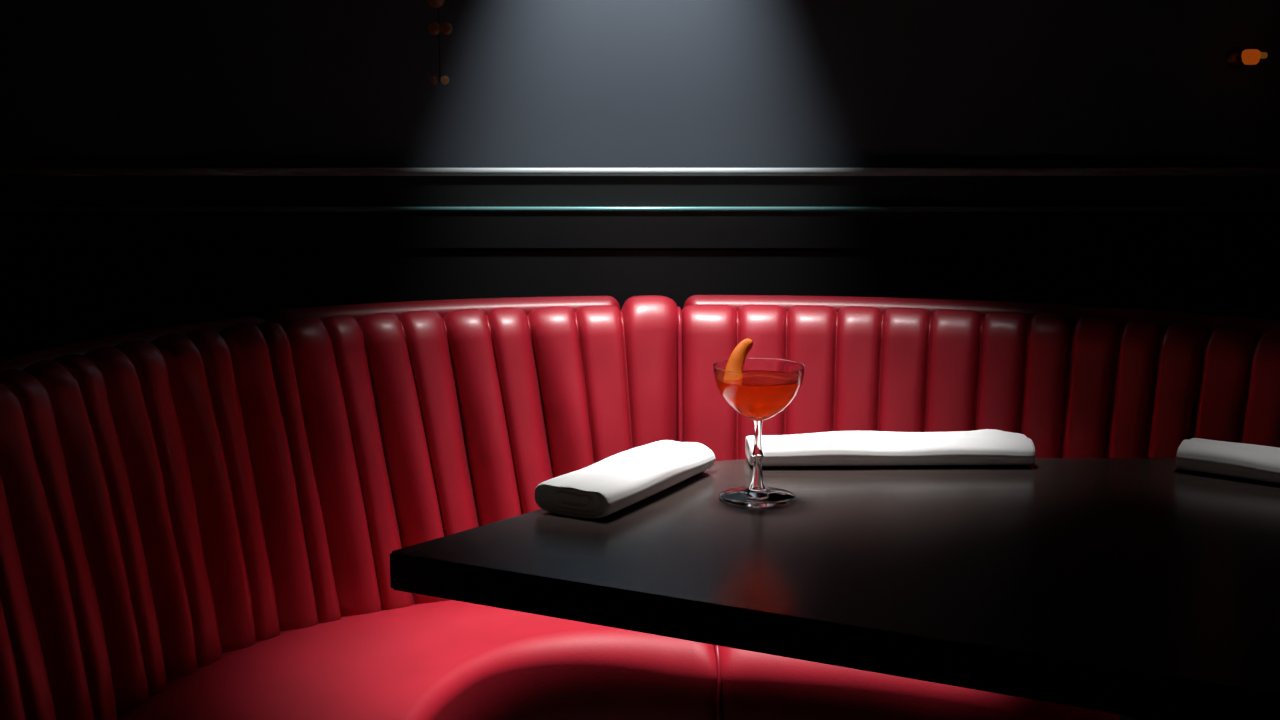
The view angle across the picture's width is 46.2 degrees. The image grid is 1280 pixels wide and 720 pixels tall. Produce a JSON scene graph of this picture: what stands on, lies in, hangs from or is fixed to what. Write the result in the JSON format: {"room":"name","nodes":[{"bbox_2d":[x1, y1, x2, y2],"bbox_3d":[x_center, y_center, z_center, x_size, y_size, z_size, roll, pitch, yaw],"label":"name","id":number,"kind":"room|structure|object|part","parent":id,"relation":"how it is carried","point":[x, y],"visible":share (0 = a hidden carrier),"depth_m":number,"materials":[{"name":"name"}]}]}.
{"room":"cocktail lounge","nodes":[
{"label":"cocktail lounge","id":0,"kind":"room"},
{"bbox_2d":[0,0,1279,167],"bbox_3d":[0.000,-0.650,2.918,5.200,2.700,0.230,0,10,0],"label":"wall","id":1,"kind":"structure","parent":0,"point":[84,83],"depth_m":2.82,"materials":[{"name":"grey paint"}]},
{"bbox_2d":[0,249,1279,358],"bbox_3d":[0.000,0.249,2.897,5.200,0.933,0.108,0,10,0],"label":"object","id":2,"kind":"structure","parent":1,"relation":"attached to","point":[49,298],"depth_m":2.78,"materials":[{"name":"grey"}]},
{"bbox_2d":[0,212,1279,248],"bbox_3d":[0.000,-0.249,2.812,5.200,0.070,0.110,0,10,0],"label":"trim","id":3,"kind":"structure","parent":1,"relation":"attached to","point":[18,230],"depth_m":2.76,"materials":[{"name":"grey"}]},
{"bbox_2d":[0,176,1279,206],"bbox_3d":[0.000,-0.317,2.821,5.200,0.074,0.070,0,10,0],"label":"trim","id":4,"kind":"structure","parent":1,"relation":"attached to","point":[15,191],"depth_m":2.79,"materials":[{"name":"grey"}]},
{"bbox_2d":[0,168,1279,175],"bbox_3d":[0.000,-0.349,2.785,5.200,0.016,0.016,0,10,0],"label":"trim","id":5,"kind":"structure","parent":1,"relation":"attached to","point":[3,171],"depth_m":2.78,"materials":[{"name":"grey metal"}]},
{"bbox_2d":[0,207,1279,211],"bbox_3d":[0.000,-0.276,2.756,5.200,0.011,0.011,0,10,0],"label":"trim","id":6,"kind":"structure","parent":1,"relation":"attached to","point":[2,209],"depth_m":2.75,"materials":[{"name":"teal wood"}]},
{"bbox_2d":[1225,47,1267,68],"bbox_3d":[1.124,-0.559,2.772,0.050,0.040,0.086,0,10,0],"label":"wall lamp","id":7,"kind":"object","parent":1,"relation":"attached to","point":[1236,58],"visible":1,"depth_m":2.78,"materials":[{"name":"orange glass"}]},
{"bbox_3d":[1.119,-0.566,2.811,0.040,0.040,0.009,0,9,0],"label":"plate","id":8,"kind":"part","parent":7,"relation":"part of","materials":[{"name":"gold metal"}]},
{"bbox_3d":[1.119,-0.555,2.746,0.033,0.028,0.033,0,9,0],"label":"lamp shade","id":9,"kind":"part","parent":7,"relation":"part of","materials":[{"name":"orange glass"}]},
{"bbox_3d":[0.000,-1.687,0.782,5.200,0.050,4.100,0,10,0],"label":"ceiling","id":10,"kind":"structure","parent":0,"visible":0},
{"bbox_2d":[427,0,452,83],"bbox_3d":[-0.365,-1.228,2.633,0.047,1.466,0.034,0,10,0],"label":"string","id":11,"kind":"object","parent":10,"relation":"hanging from","point":[434,28],"visible":1,"depth_m":2.73,"materials":[{"name":"brown"}]},
{"bbox_3d":[-0.367,-1.230,2.633,0.002,1.462,0.002,0,9,0],"label":"cord","id":12,"kind":"part","parent":11,"relation":"part of","materials":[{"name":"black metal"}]},
{"bbox_3d":[0.000,1.025,1.236,5.200,0.050,4.100,0,10,0],"label":"floor","id":13,"kind":"structure","parent":0,"visible":0},
{"bbox_2d":[0,295,1279,719],"bbox_3d":[0.140,0.442,1.841,2.023,0.901,1.391,0,10,0],"label":"bench","id":14,"kind":"object","parent":13,"relation":"on","point":[205,520],"visible":0.77,"depth_m":2.12,"materials":[{"name":"red leather"}]},
{"bbox_3d":[-0.756,0.046,1.670,0.170,0.041,1.185,2,10,14],"label":"rail","id":15,"kind":"part","parent":14,"relation":"part of","materials":[{"name":"red leather"}]},
{"bbox_3d":[-0.695,0.252,1.712,0.291,0.457,1.241,2,10,14],"label":"backrest","id":16,"kind":"part","parent":14,"relation":"part of","materials":[{"name":"red leather"}]},
{"bbox_2d":[117,600,716,719],"bbox_3d":[-0.376,0.520,1.794,0.622,0.163,1.443,5,11,25],"label":"seat cushion","id":17,"kind":"object","parent":14,"relation":"on","point":[375,659],"depth_m":2.08,"materials":[{"name":"red leather"}]},
{"bbox_3d":[-0.296,-0.070,2.323,0.547,0.041,0.093,-3,10,-19],"label":"rail","id":18,"kind":"part","parent":14,"relation":"part of","materials":[{"name":"red leather"}]},
{"bbox_3d":[-0.233,0.143,2.320,0.654,0.471,0.217,-2,10,-14],"label":"backrest","id":19,"kind":"part","parent":14,"relation":"part of","materials":[{"name":"red leather"}]},
{"bbox_2d":[719,646,1117,719],"bbox_3d":[0.648,0.513,1.831,0.621,0.163,1.509,-6,11,-32],"label":"seat cushion","id":20,"kind":"object","parent":14,"relation":"on","point":[752,685],"depth_m":2.06,"materials":[{"name":"red leather"}]},
{"bbox_3d":[0.752,0.220,1.905,0.611,0.457,1.741,-7,12,-37],"label":"backrest","id":21,"kind":"part","parent":14,"relation":"part of","materials":[{"name":"red leather"}]},
{"bbox_3d":[0.787,0.001,1.896,0.519,0.041,1.715,-7,12,-37],"label":"rail","id":22,"kind":"part","parent":14,"relation":"part of","materials":[{"name":"red leather"}]},
{"bbox_2d":[390,458,1279,719],"bbox_3d":[0.303,0.572,1.518,1.111,0.750,0.945,0,10,0],"label":"dining table","id":23,"kind":"object","parent":13,"relation":"on","point":[1129,588],"visible":0.91,"depth_m":1.45,"materials":[{"name":"black wood"}]},
{"bbox_2d":[535,440,715,518],"bbox_3d":[-0.011,0.134,1.751,0.101,0.037,0.265,5,11,29],"label":"folded napkin","id":24,"kind":"object","parent":23,"relation":"on","point":[616,482],"visible":1,"depth_m":1.69,"materials":[{"name":"white fabric"}]},
{"bbox_2d":[713,358,804,506],"bbox_3d":[0.135,0.082,1.709,0.104,0.154,0.104,0,10,0],"label":"coupe glass","id":25,"kind":"object","parent":23,"relation":"on","point":[757,397],"visible":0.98,"depth_m":1.68,"materials":[{"name":"clear glass"}]},
{"bbox_3d":[0.135,0.107,1.713,0.021,0.079,0.021,0,9,0],"label":"stem","id":26,"kind":"part","parent":25,"relation":"part of","materials":[{"name":"clear glass"}]},
{"bbox_2d":[713,358,804,420],"bbox_3d":[0.135,0.037,1.702,0.104,0.063,0.104,0,9,0],"label":"bowl","id":27,"kind":"object","parent":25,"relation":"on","point":[757,397],"depth_m":1.67,"materials":[{"name":"clear glass"}]},
{"bbox_2d":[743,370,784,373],"bbox_3d":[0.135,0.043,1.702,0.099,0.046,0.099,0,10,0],"label":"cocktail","id":28,"kind":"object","parent":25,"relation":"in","point":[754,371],"visible":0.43,"depth_m":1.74,"materials":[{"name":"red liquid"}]},
{"bbox_2d":[725,338,752,372],"bbox_3d":[0.111,0.004,1.702,0.024,0.053,0.049,4,10,21],"label":"peel","id":29,"kind":"object","parent":28,"relation":"in","point":[736,361],"visible":0.68,"depth_m":1.70,"materials":[{"name":"orange food"}]},
{"bbox_2d":[745,429,1035,465],"bbox_3d":[0.313,0.110,1.893,0.355,0.037,0.088,0,10,-1],"label":"folded napkin","id":30,"kind":"object","parent":23,"relation":"on","point":[984,446],"visible":0.94,"depth_m":1.86,"materials":[{"name":"white fabric"}]},
{"bbox_2d":[1176,438,1279,483],"bbox_3d":[0.782,0.128,1.790,0.260,0.037,0.083,7,12,37],"label":"folded napkin","id":31,"kind":"object","parent":23,"relation":"on","point":[1240,460],"visible":1,"depth_m":1.81,"materials":[{"name":"white fabric"}]}
]}

